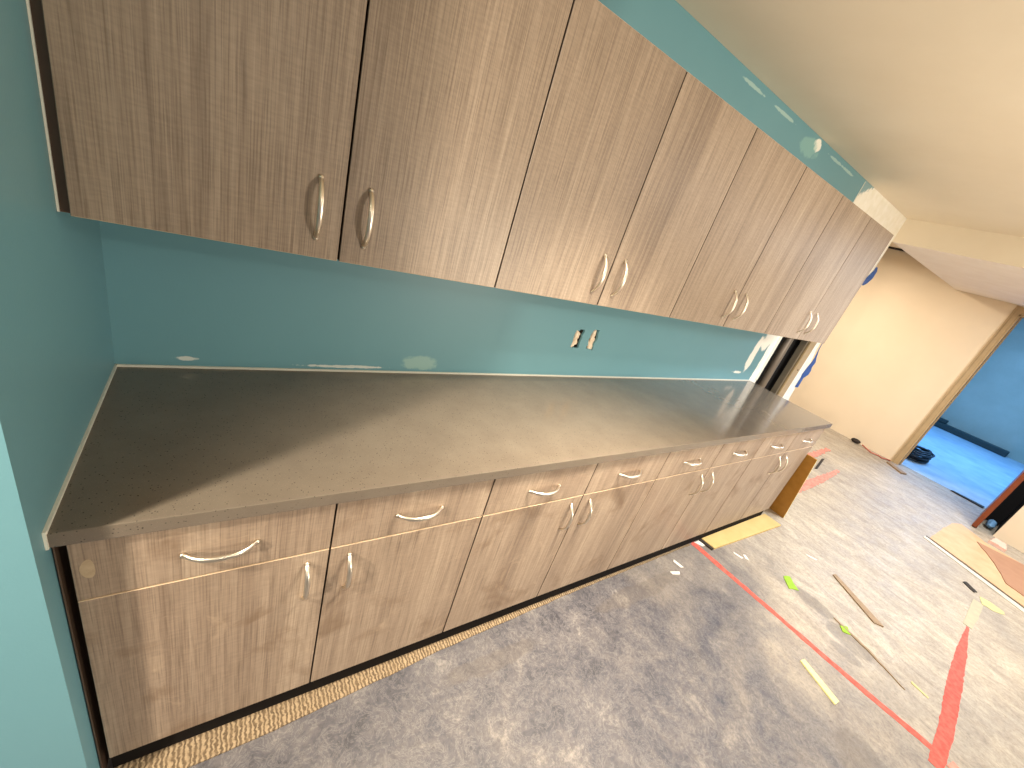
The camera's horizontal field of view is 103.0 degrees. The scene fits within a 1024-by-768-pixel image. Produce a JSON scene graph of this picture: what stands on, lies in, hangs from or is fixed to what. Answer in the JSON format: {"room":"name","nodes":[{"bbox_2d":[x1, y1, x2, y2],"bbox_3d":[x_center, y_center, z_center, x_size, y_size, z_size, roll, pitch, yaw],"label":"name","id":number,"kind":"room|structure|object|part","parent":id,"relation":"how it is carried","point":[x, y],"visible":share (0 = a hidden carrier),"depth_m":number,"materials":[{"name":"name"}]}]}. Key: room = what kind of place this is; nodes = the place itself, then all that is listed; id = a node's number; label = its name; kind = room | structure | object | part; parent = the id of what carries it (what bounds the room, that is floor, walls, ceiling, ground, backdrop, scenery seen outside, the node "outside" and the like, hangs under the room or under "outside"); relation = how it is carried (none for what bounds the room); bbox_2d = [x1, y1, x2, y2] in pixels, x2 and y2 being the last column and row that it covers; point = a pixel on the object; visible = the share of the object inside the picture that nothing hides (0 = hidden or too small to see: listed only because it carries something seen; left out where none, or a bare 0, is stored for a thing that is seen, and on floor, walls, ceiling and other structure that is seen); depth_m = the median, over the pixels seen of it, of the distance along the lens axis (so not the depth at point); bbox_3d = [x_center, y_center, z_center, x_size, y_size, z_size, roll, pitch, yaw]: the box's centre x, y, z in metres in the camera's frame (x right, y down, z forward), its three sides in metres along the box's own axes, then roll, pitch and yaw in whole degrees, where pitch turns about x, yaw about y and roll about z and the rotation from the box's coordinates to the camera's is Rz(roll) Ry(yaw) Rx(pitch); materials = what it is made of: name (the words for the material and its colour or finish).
{"room":"office under renovation","nodes":[
{"label":"office under renovation","id":0,"kind":"room"},
{"bbox_2d":[0,0,114,767],"bbox_3d":[-1.966,-0.204,0.090,2.600,2.433,0.827,0,29,-35],"label":"wall","id":1,"kind":"structure","parent":0,"point":[57,362],"depth_m":0.71,"materials":[{"name":"teal paint"}]},
{"bbox_2d":[99,0,906,399],"bbox_3d":[0.929,-0.318,2.439,4.840,2.433,0.013,0,29,-35],"label":"wall","id":2,"kind":"structure","parent":0,"point":[174,299],"depth_m":1.53,"materials":[{"name":"teal paint"}]},
{"bbox_2d":[26,0,572,287],"bbox_3d":[-0.408,-0.711,0.967,0.950,0.762,0.362,0,29,-35],"label":"upper cabinet","id":3,"kind":"object","parent":2,"relation":"attached to","point":[394,135],"visible":1,"depth_m":0.86,"materials":[{"name":"brown wood"}]},
{"bbox_3d":[-0.522,-0.646,0.741,0.462,0.762,0.019,0,29,-35],"label":"door","id":4,"kind":"part","parent":3,"relation":"part of","materials":[{"name":"grey laminate"}]},
{"bbox_3d":[-0.440,-0.399,0.930,0.014,0.146,0.038,0,29,-35],"label":"handle","id":5,"kind":"part","parent":3,"relation":"part of","materials":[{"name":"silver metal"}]},
{"bbox_3d":[-0.349,-0.398,0.994,0.014,0.146,0.038,0,29,-35],"label":"handle","id":6,"kind":"part","parent":3,"relation":"part of","materials":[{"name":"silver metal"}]},
{"bbox_3d":[-0.142,-0.643,1.011,0.462,0.762,0.019,0,29,-35],"label":"door","id":7,"kind":"part","parent":3,"relation":"part of","materials":[{"name":"grey laminate"}]},
{"bbox_2d":[571,329,582,346],"bbox_3d":[0.312,-0.244,2.099,0.072,0.120,0.066,0,29,-35],"label":"outlet opening","id":8,"kind":"object","parent":2,"relation":"attached to","point":[577,335],"visible":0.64,"depth_m":2.08,"materials":[{"name":"brown"}]},
{"bbox_2d":[586,330,597,348],"bbox_3d":[0.405,-0.243,2.165,0.069,0.134,0.067,0,29,-35],"label":"outlet opening","id":9,"kind":"object","parent":2,"relation":"attached to","point":[593,335],"visible":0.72,"depth_m":2.15,"materials":[{"name":"brown"}]},
{"bbox_2d":[494,0,756,316],"bbox_3d":[0.361,-0.705,1.512,0.932,0.762,0.362,0,29,-35],"label":"upper cabinet","id":10,"kind":"object","parent":2,"relation":"attached to","point":[634,160],"visible":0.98,"depth_m":1.32,"materials":[{"name":"brown wood"}]},
{"bbox_3d":[0.322,-0.393,1.469,0.014,0.146,0.038,0,29,-35],"label":"handle","id":11,"kind":"part","parent":10,"relation":"part of","materials":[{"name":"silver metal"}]},
{"bbox_3d":[0.412,-0.392,1.533,0.014,0.146,0.038,0,29,-35],"label":"handle","id":12,"kind":"part","parent":10,"relation":"part of","materials":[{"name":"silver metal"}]},
{"bbox_3d":[0.620,-0.638,1.550,0.462,0.762,0.019,0,29,-35],"label":"door","id":13,"kind":"part","parent":10,"relation":"part of","materials":[{"name":"grey laminate"}]},
{"bbox_2d":[669,127,842,332],"bbox_3d":[1.123,-0.699,2.051,0.932,0.762,0.362,0,29,-35],"label":"upper cabinet","id":14,"kind":"object","parent":2,"relation":"attached to","point":[775,209],"visible":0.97,"depth_m":1.89,"materials":[{"name":"brown wood"}]},
{"bbox_3d":[1.083,-0.387,2.008,0.014,0.146,0.038,0,29,-35],"label":"handle","id":15,"kind":"part","parent":14,"relation":"part of","materials":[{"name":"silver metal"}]},
{"bbox_3d":[1.174,-0.387,2.072,0.014,0.146,0.038,0,29,-35],"label":"handle","id":16,"kind":"part","parent":14,"relation":"part of","materials":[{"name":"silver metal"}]},
{"bbox_3d":[1.382,-0.632,2.089,0.462,0.762,0.019,0,29,-35],"label":"door","id":17,"kind":"part","parent":14,"relation":"part of","materials":[{"name":"grey laminate"}]},
{"bbox_2d":[757,337,793,387],"bbox_3d":[2.321,-0.271,3.511,0.064,2.300,0.064,0,29,-35],"label":"vertical pipe","id":18,"kind":"object","parent":2,"relation":"attached to","point":[787,342],"visible":0.2,"depth_m":3.52,"materials":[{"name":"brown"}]},
{"bbox_2d":[795,343,822,386],"bbox_3d":[2.844,-0.178,3.862,0.150,0.480,0.008,0,29,-35],"label":"tape","id":19,"kind":"object","parent":2,"relation":"attached to","point":[807,371],"visible":0.94,"depth_m":3.88,"materials":[{"name":"blue plastic"}]},
{"bbox_2d":[755,183,864,379],"bbox_3d":[2.206,-0.707,3.089,0.137,1.519,0.044,0,29,-35],"label":"trim","id":20,"kind":"structure","parent":2,"relation":"attached to","point":[781,337],"depth_m":3.31,"materials":[{"name":"beige"}]},
{"bbox_2d":[764,195,893,343],"bbox_3d":[1.884,-0.694,2.590,0.932,0.762,0.362,0,29,-35],"label":"upper cabinet","id":21,"kind":"object","parent":2,"relation":"attached to","point":[851,242],"visible":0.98,"depth_m":2.44,"materials":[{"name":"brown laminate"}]},
{"bbox_3d":[1.845,-0.382,2.547,0.014,0.146,0.038,0,29,-35],"label":"handle","id":22,"kind":"part","parent":21,"relation":"part of","materials":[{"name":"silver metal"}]},
{"bbox_3d":[1.935,-0.381,2.611,0.014,0.146,0.038,0,29,-35],"label":"handle","id":23,"kind":"part","parent":21,"relation":"part of","materials":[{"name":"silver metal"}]},
{"bbox_3d":[2.143,-0.626,2.628,0.462,0.762,0.019,0,29,-35],"label":"door","id":24,"kind":"part","parent":21,"relation":"part of","materials":[{"name":"grey laminate"}]},
{"bbox_2d":[862,267,877,284],"bbox_3d":[3.100,-0.934,3.529,0.175,0.170,0.008,0,29,-35],"label":"tape","id":25,"kind":"object","parent":2,"relation":"attached to","point":[870,277],"visible":0.82,"depth_m":3.54,"materials":[{"name":"blue plastic"}]},
{"bbox_2d":[107,425,1023,767],"bbox_3d":[3.268,1.534,3.235,17.600,0.104,9.000,0,29,-35],"label":"floor","id":26,"kind":"structure","parent":0,"point":[646,665],"depth_m":1.96,"materials":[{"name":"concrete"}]},
{"bbox_2d":[52,480,493,767],"bbox_3d":[-0.709,0.522,1.382,0.948,0.863,0.664,0,29,-35],"label":"base cabinet","id":27,"kind":"object","parent":26,"relation":"on","point":[178,634],"visible":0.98,"depth_m":1.06,"materials":[{"name":"brown wood"}]},
{"bbox_3d":[-0.650,0.356,0.910,0.462,0.158,0.019,0,29,-35],"label":"drawer","id":28,"kind":"part","parent":27,"relation":"part of","materials":[{"name":"grey laminate"}]},
{"bbox_3d":[-0.759,0.691,1.061,0.462,0.602,0.019,0,29,-35],"label":"door","id":29,"kind":"part","parent":27,"relation":"part of","materials":[{"name":"grey laminate"}]},
{"bbox_3d":[-0.637,0.371,0.892,0.146,0.014,0.038,0,29,-35],"label":"handle","id":30,"kind":"part","parent":27,"relation":"part of","materials":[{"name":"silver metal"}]},
{"bbox_3d":[-0.541,0.531,1.068,0.014,0.146,0.038,0,29,-35],"label":"handle","id":31,"kind":"part","parent":27,"relation":"part of","materials":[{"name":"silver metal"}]},
{"bbox_3d":[-0.456,0.531,1.129,0.014,0.146,0.038,0,29,-35],"label":"handle","id":32,"kind":"part","parent":27,"relation":"part of","materials":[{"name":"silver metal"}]},
{"bbox_3d":[-0.378,0.693,1.331,0.462,0.602,0.019,0,29,-35],"label":"door","id":33,"kind":"part","parent":27,"relation":"part of","materials":[{"name":"grey laminate"}]},
{"bbox_3d":[-0.269,0.359,1.180,0.462,0.158,0.019,0,29,-35],"label":"drawer","id":34,"kind":"part","parent":27,"relation":"part of","materials":[{"name":"grey laminate"}]},
{"bbox_3d":[-0.256,0.374,1.162,0.146,0.014,0.038,0,29,-35],"label":"handle","id":35,"kind":"part","parent":27,"relation":"part of","materials":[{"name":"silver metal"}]},
{"bbox_2d":[41,364,831,550],"bbox_3d":[0.569,0.129,2.029,3.783,0.042,0.645,0,29,-35],"label":"countertop","id":36,"kind":"structure","parent":27,"relation":"on","point":[162,447],"depth_m":1.21,"materials":[{"name":"laminate"}]},
{"bbox_2d":[114,544,689,767],"bbox_3d":[0.011,1.004,1.922,2.723,0.005,0.294,0,29,-35],"label":"carpet strip","id":37,"kind":"object","parent":26,"relation":"on","point":[197,749],"visible":0.26,"depth_m":1.30,"materials":[{"name":"beige carpet"}]},
{"bbox_2d":[436,453,669,641],"bbox_3d":[0.060,0.525,1.924,0.932,0.857,0.664,0,29,-35],"label":"base cabinet","id":38,"kind":"object","parent":26,"relation":"on","point":[541,536],"visible":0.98,"depth_m":1.64,"materials":[{"name":"brown wood"}]},
{"bbox_3d":[0.003,0.696,1.600,0.462,0.602,0.019,0,29,-35],"label":"door","id":39,"kind":"part","parent":38,"relation":"part of","materials":[{"name":"grey laminate"}]},
{"bbox_3d":[0.112,0.361,1.450,0.462,0.158,0.019,0,29,-35],"label":"drawer","id":40,"kind":"part","parent":38,"relation":"part of","materials":[{"name":"grey laminate"}]},
{"bbox_3d":[0.125,0.377,1.431,0.146,0.014,0.038,0,29,-35],"label":"handle","id":41,"kind":"part","parent":38,"relation":"part of","materials":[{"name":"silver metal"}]},
{"bbox_3d":[0.221,0.536,1.607,0.014,0.146,0.038,0,29,-35],"label":"handle","id":42,"kind":"part","parent":38,"relation":"part of","materials":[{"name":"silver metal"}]},
{"bbox_3d":[0.306,0.537,1.668,0.014,0.146,0.038,0,29,-35],"label":"handle","id":43,"kind":"part","parent":38,"relation":"part of","materials":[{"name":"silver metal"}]},
{"bbox_3d":[0.384,0.699,1.870,0.462,0.602,0.019,0,29,-35],"label":"door","id":44,"kind":"part","parent":38,"relation":"part of","materials":[{"name":"grey laminate"}]},
{"bbox_3d":[0.493,0.364,1.719,0.462,0.158,0.019,0,29,-35],"label":"drawer","id":45,"kind":"part","parent":38,"relation":"part of","materials":[{"name":"grey laminate"}]},
{"bbox_3d":[0.505,0.380,1.701,0.146,0.014,0.038,0,29,-35],"label":"handle","id":46,"kind":"part","parent":38,"relation":"part of","materials":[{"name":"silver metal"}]},
{"bbox_2d":[598,438,764,578],"bbox_3d":[0.821,0.530,2.463,0.932,0.857,0.664,0,29,-35],"label":"base cabinet","id":47,"kind":"object","parent":26,"relation":"on","point":[691,486],"visible":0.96,"depth_m":2.19,"materials":[{"name":"brown wood"}]},
{"bbox_3d":[0.764,0.702,2.139,0.462,0.602,0.019,0,29,-35],"label":"door","id":48,"kind":"part","parent":47,"relation":"part of","materials":[{"name":"grey laminate"}]},
{"bbox_3d":[0.874,0.367,1.989,0.462,0.158,0.019,0,29,-35],"label":"drawer","id":49,"kind":"part","parent":47,"relation":"part of","materials":[{"name":"grey laminate"}]},
{"bbox_3d":[0.886,0.383,1.971,0.146,0.014,0.038,0,29,-35],"label":"handle","id":50,"kind":"part","parent":47,"relation":"part of","materials":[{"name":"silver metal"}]},
{"bbox_3d":[0.982,0.542,2.147,0.014,0.146,0.038,0,29,-35],"label":"handle","id":51,"kind":"part","parent":47,"relation":"part of","materials":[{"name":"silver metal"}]},
{"bbox_3d":[1.145,0.705,2.409,0.462,0.602,0.019,0,29,-35],"label":"door","id":52,"kind":"part","parent":47,"relation":"part of","materials":[{"name":"grey laminate"}]},
{"bbox_3d":[1.068,0.543,2.207,0.014,0.146,0.038,0,29,-35],"label":"handle","id":53,"kind":"part","parent":47,"relation":"part of","materials":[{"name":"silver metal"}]},
{"bbox_3d":[1.254,0.370,2.258,0.462,0.158,0.019,0,29,-35],"label":"drawer","id":54,"kind":"part","parent":47,"relation":"part of","materials":[{"name":"grey laminate"}]},
{"bbox_3d":[1.267,0.386,2.240,0.146,0.014,0.038,0,29,-35],"label":"handle","id":55,"kind":"part","parent":47,"relation":"part of","materials":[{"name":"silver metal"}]},
{"bbox_2d":[694,540,704,545],"bbox_3d":[1.243,1.059,2.696,0.070,0.003,0.046,0,29,-35],"label":"paper","id":56,"kind":"object","parent":26,"relation":"on","point":[698,542],"visible":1,"depth_m":2.70,"materials":[{"name":"white paper"}]},
{"bbox_2d":[699,539,713,550],"bbox_3d":[1.289,1.066,2.702,0.025,0.012,0.096,-5,32,-42],"label":"strip","id":57,"kind":"object","parent":26,"relation":"on","point":[700,540],"visible":1,"depth_m":2.70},
{"bbox_2d":[702,514,780,548],"bbox_3d":[1.693,1.077,2.967,0.943,0.014,0.129,0,29,-35],"label":"plank","id":58,"kind":"object","parent":26,"relation":"on","point":[762,523],"visible":1,"depth_m":2.95,"materials":[{"name":"yellow wood"}]},
{"bbox_2d":[696,429,824,539],"bbox_3d":[1.583,0.536,3.003,0.932,0.857,0.664,0,29,-35],"label":"base cabinet","id":59,"kind":"object","parent":26,"relation":"on","point":[777,458],"visible":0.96,"depth_m":2.73,"materials":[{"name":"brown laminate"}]},
{"bbox_3d":[1.526,0.708,2.679,0.462,0.602,0.019,0,29,-35],"label":"door","id":60,"kind":"part","parent":59,"relation":"part of","materials":[{"name":"grey laminate"}]},
{"bbox_3d":[1.744,0.548,2.686,0.014,0.146,0.038,0,29,-35],"label":"handle","id":61,"kind":"part","parent":59,"relation":"part of","materials":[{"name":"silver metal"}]},
{"bbox_3d":[1.635,0.373,2.528,0.462,0.158,0.019,0,29,-35],"label":"drawer","id":62,"kind":"part","parent":59,"relation":"part of","materials":[{"name":"grey laminate"}]},
{"bbox_3d":[1.907,0.710,2.948,0.462,0.602,0.019,0,29,-35],"label":"door","id":63,"kind":"part","parent":59,"relation":"part of","materials":[{"name":"grey laminate"}]},
{"bbox_3d":[1.648,0.389,2.510,0.146,0.014,0.038,0,29,-35],"label":"handle","id":64,"kind":"part","parent":59,"relation":"part of","materials":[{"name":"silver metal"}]},
{"bbox_3d":[1.829,0.548,2.746,0.014,0.146,0.038,0,29,-35],"label":"handle","id":65,"kind":"part","parent":59,"relation":"part of","materials":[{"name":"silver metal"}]},
{"bbox_3d":[2.016,0.376,2.798,0.462,0.158,0.019,0,29,-35],"label":"drawer","id":66,"kind":"part","parent":59,"relation":"part of","materials":[{"name":"grey laminate"}]},
{"bbox_2d":[771,340,808,393],"bbox_3d":[2.574,-0.263,3.678,0.037,2.300,0.046,0,29,-35],"label":"stud","id":67,"kind":"object","parent":26,"relation":"on","point":[803,343],"visible":0.3,"depth_m":3.71,"materials":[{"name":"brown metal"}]},
{"bbox_2d":[783,576,798,590],"bbox_3d":[1.778,1.272,2.608,0.070,0.004,0.119,18,23,0],"label":"scrap","id":68,"kind":"object","parent":26,"relation":"on","point":[788,580],"visible":1,"depth_m":2.60,"materials":[{"name":"paper"}]},
{"bbox_2d":[776,341,809,394],"bbox_3d":[2.725,-0.272,3.807,0.037,2.300,0.087,0,29,-35],"label":"stud","id":69,"kind":"object","parent":26,"relation":"on","point":[809,341],"visible":0.02,"depth_m":3.85,"materials":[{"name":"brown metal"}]},
{"bbox_2d":[770,454,816,517],"bbox_3d":[2.098,0.708,3.309,0.224,0.621,0.475,0,29,-35],"label":"leaning board","id":70,"kind":"object","parent":26,"relation":"on","point":[784,500],"visible":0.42,"depth_m":3.17,"materials":[{"name":"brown wood"}]},
{"bbox_2d":[691,542,931,749],"bbox_3d":[1.559,1.360,2.257,0.051,0.001,1.296,-3,31,-40],"label":"red line","id":71,"kind":"object","parent":26,"relation":"on","point":[868,694],"visible":1,"depth_m":2.15,"materials":[{"name":"red paint"}]},
{"bbox_2d":[800,659,838,704],"bbox_3d":[1.508,1.457,1.998,0.040,0.007,0.202,10,24,-18],"label":"stick","id":72,"kind":"object","parent":26,"relation":"on","point":[831,696],"visible":1,"depth_m":1.99,"materials":[{"name":"yellow wood"}]},
{"bbox_2d":[799,470,839,492],"bbox_3d":[3.141,1.002,4.197,1.502,0.003,0.112,0,29,-35],"label":"red line","id":73,"kind":"object","parent":26,"relation":"on","point":[810,483],"visible":0.7,"depth_m":4.21,"materials":[{"name":"red paint"}]},
{"bbox_2d":[808,447,830,457],"bbox_3d":[3.627,0.844,4.899,1.110,0.003,0.133,0,29,-35],"label":"red line","id":74,"kind":"object","parent":26,"relation":"on","point":[817,453],"visible":0.55,"depth_m":4.99,"materials":[{"name":"red paint"}]},
{"bbox_2d":[815,459,823,468],"bbox_3d":[3.538,0.913,4.678,0.546,0.006,0.024,-7,34,-45],"label":"strip","id":75,"kind":"object","parent":26,"relation":"on","point":[821,460],"visible":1,"depth_m":4.65,"materials":[{"name":"black plastic"}]},
{"bbox_2d":[840,626,850,634],"bbox_3d":[1.944,1.431,2.375,0.049,0.004,0.063,23,24,12],"label":"scrap","id":76,"kind":"object","parent":26,"relation":"on","point":[844,630],"visible":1,"depth_m":2.37,"materials":[{"name":"green paper"}]},
{"bbox_2d":[851,438,860,443],"bbox_3d":[4.921,0.813,5.823,0.076,0.065,0.120,0,29,-35],"label":"plug","id":77,"kind":"object","parent":26,"relation":"on","point":[854,440],"visible":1,"depth_m":5.80,"materials":[{"name":"black plastic"}]},
{"bbox_2d":[833,574,883,626],"bbox_3d":[2.235,1.398,2.655,0.055,0.008,0.379,14,24,-10],"label":"wooden stick","id":78,"kind":"object","parent":26,"relation":"on","point":[854,597],"visible":1,"depth_m":2.62,"materials":[{"name":"brown wood"}]},
{"bbox_2d":[834,617,904,689],"bbox_3d":[1.989,1.491,2.273,0.029,0.005,0.394,8,25,-22],"label":"stick","id":79,"kind":"object","parent":26,"relation":"on","point":[852,635],"depth_m":2.27,"materials":[{"name":"brown wood"}]},
{"bbox_2d":[862,445,890,460],"bbox_3d":[5.014,0.954,5.613,0.107,0.035,0.349,-4,31,-41],"label":"cord","id":80,"kind":"object","parent":26,"relation":"on","point":[862,445],"visible":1,"depth_m":5.60,"materials":[{"name":"brown plastic"}]},
{"bbox_2d":[886,462,906,474],"bbox_3d":[5.014,1.095,5.325,0.089,0.020,0.270,16,23,-6],"label":"scrap","id":81,"kind":"object","parent":26,"relation":"on","point":[896,468],"visible":1,"depth_m":5.29,"materials":[{"name":"beige wood"}]},
{"bbox_2d":[911,681,928,697],"bbox_3d":[2.138,1.603,2.134,0.018,0.003,0.082,7,26,-24],"label":"scrap","id":82,"kind":"object","parent":26,"relation":"on","point":[918,688],"visible":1,"depth_m":2.13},
{"bbox_2d":[907,445,934,463],"bbox_3d":[5.981,1.016,5.989,0.625,0.168,0.323,0,29,-35],"label":"coiled hose","id":83,"kind":"object","parent":26,"relation":"on","point":[925,454],"visible":0.73,"depth_m":5.83,"materials":[{"name":"black"}]},
{"bbox_2d":[928,626,968,767],"bbox_3d":[2.458,1.653,2.257,1.554,0.002,0.068,-2,30,-39],"label":"red line","id":84,"kind":"object","parent":26,"relation":"on","point":[943,740],"visible":1,"depth_m":2.09,"materials":[{"name":"red paint"}]},
{"bbox_2d":[946,761,958,767],"bbox_3d":[1.964,1.715,1.758,0.063,0.004,0.127,8,25,-22],"label":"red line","id":85,"kind":"object","parent":26,"relation":"on","point":[952,764],"visible":1,"depth_m":1.80,"materials":[{"name":"red paint"}]},
{"bbox_2d":[950,490,983,507],"bbox_3d":[5.662,1.426,5.064,0.099,0.008,0.319,0,29,-35],"label":"threshold strip","id":86,"kind":"object","parent":26,"relation":"on","point":[970,500],"visible":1,"depth_m":5.04,"materials":[{"name":"metal"}]},
{"bbox_2d":[963,581,976,592],"bbox_3d":[3.606,1.599,3.204,0.047,0.006,0.124,20,23,4],"label":"scrap","id":87,"kind":"object","parent":26,"relation":"on","point":[967,584],"visible":1,"depth_m":3.20,"materials":[{"name":"black plastic"}]},
{"bbox_2d":[934,421,1009,456],"bbox_3d":[9.173,0.921,8.591,0.180,0.115,1.880,0,29,-35],"label":"board","id":88,"kind":"object","parent":26,"relation":"on","point":[1002,452],"visible":0.58,"depth_m":8.24,"materials":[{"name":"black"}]},
{"bbox_2d":[937,417,948,423],"bbox_3d":[8.992,0.622,8.876,0.130,0.079,0.800,0,29,-35],"label":"board","id":89,"kind":"object","parent":88,"relation":"on","point":[942,420],"visible":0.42,"depth_m":8.61,"materials":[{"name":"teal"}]},
{"bbox_2d":[963,599,982,628],"bbox_3d":[3.286,1.635,2.898,0.523,0.002,0.064,0,29,-35],"label":"yellow line","id":90,"kind":"object","parent":26,"relation":"on","point":[975,608],"visible":1,"depth_m":2.89,"materials":[{"name":"beige paper"}]},
{"bbox_2d":[923,536,1023,612],"bbox_3d":[3.906,1.700,3.199,0.099,0.006,1.319,13,24,-12],"label":"strip","id":91,"kind":"object","parent":26,"relation":"on","point":[976,575],"visible":1,"depth_m":3.38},
{"bbox_2d":[926,536,1023,607],"bbox_3d":[3.948,1.700,3.228,0.053,0.006,1.284,12,24,-13],"label":"strip","id":92,"kind":"object","parent":26,"relation":"on","point":[926,536],"visible":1,"depth_m":3.43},
{"bbox_2d":[930,523,1023,606],"bbox_3d":[4.366,1.705,3.511,1.513,0.012,1.140,0,29,-35],"label":"cardboard sheet","id":93,"kind":"object","parent":26,"relation":"on","point":[1004,572],"visible":1,"depth_m":3.71,"materials":[{"name":"beige cardboard"}]},
{"bbox_2d":[979,596,1004,614],"bbox_3d":[3.596,1.669,3.045,0.138,0.003,0.138,-8,34,-46],"label":"yellow patch","id":94,"kind":"object","parent":26,"relation":"on","point":[984,602],"visible":1,"depth_m":3.05,"materials":[{"name":"yellow paper"}]},
{"bbox_2d":[986,519,997,528],"bbox_3d":[5.193,1.517,4.409,0.195,0.098,0.078,0,29,-35],"label":"plastic bag","id":95,"kind":"object","parent":26,"relation":"on","point":[990,523],"visible":1,"depth_m":4.37,"materials":[{"name":"blue plastic"}]},
{"bbox_2d":[988,537,1006,551],"bbox_3d":[4.883,1.604,4.088,0.221,0.030,0.128,0,29,-35],"label":"paper","id":96,"kind":"object","parent":26,"relation":"on","point":[999,544],"visible":1,"depth_m":4.06,"materials":[{"name":"paper"}]},
{"bbox_2d":[755,337,801,390],"bbox_3d":[0.873,-0.369,2.511,4.830,2.433,0.013,0,29,-35],"label":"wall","id":97,"kind":"structure","parent":0,"point":[796,342],"depth_m":3.75,"materials":[{"name":"black"}]},
{"bbox_2d":[676,0,1023,236],"bbox_3d":[1.009,-0.446,-0.440,8.040,0.100,4.340,0,29,-35],"label":"ceiling","id":98,"kind":"structure","parent":0,"point":[924,99],"depth_m":1.58,"materials":[{"name":"paint"}]},
{"bbox_2d":[888,242,904,251],"bbox_3d":[3.723,-2.230,5.194,2.880,0.120,2.998,0,29,-35],"label":"ceiling","id":99,"kind":"structure","parent":0,"point":[892,245],"depth_m":5.48,"materials":[{"name":"paint"}]},
{"bbox_2d":[788,248,1022,459],"bbox_3d":[5.560,-0.119,5.191,0.120,2.560,6.900,0,29,-35],"label":"wall","id":100,"kind":"structure","parent":0,"point":[906,336],"depth_m":5.56,"materials":[{"name":"beige paint"}]},
{"bbox_2d":[891,306,1023,527],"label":"door frame","id":101,"kind":"structure","parent":100,"relation":"in","point":[1017,314],"depth_m":4.95,"materials":[{"name":"wood"}]},
{"bbox_2d":[892,219,1023,306],"bbox_3d":[5.473,-0.296,2.702,2.880,0.289,4.200,0,29,-35],"label":"ceiling","id":102,"kind":"structure","parent":0,"point":[977,262],"depth_m":3.28,"materials":[{"name":"paint"}]},
{"bbox_2d":[941,318,1023,463],"bbox_3d":[7.761,-0.184,6.625,5.110,2.800,7.000,0,29,-35],"label":"wall","id":103,"kind":"structure","parent":0,"point":[990,408],"depth_m":8.10,"materials":[{"name":"paint"}]},
{"bbox_2d":[993,501,1023,552],"bbox_3d":[6.300,1.177,3.249,0.880,2.244,2.320,0,29,-35],"label":"wall","id":104,"kind":"structure","parent":0,"point":[1010,530],"depth_m":4.16,"materials":[{"name":"beige paint"}]},
{"bbox_2d":[986,481,1023,525],"bbox_3d":[5.684,0.642,4.163,0.004,2.090,0.110,0,29,-35],"label":"plastic sheet","id":105,"kind":"object","parent":104,"relation":"attached to","point":[1016,497],"visible":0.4,"depth_m":4.47,"materials":[{"name":"black plastic"}]}
]}

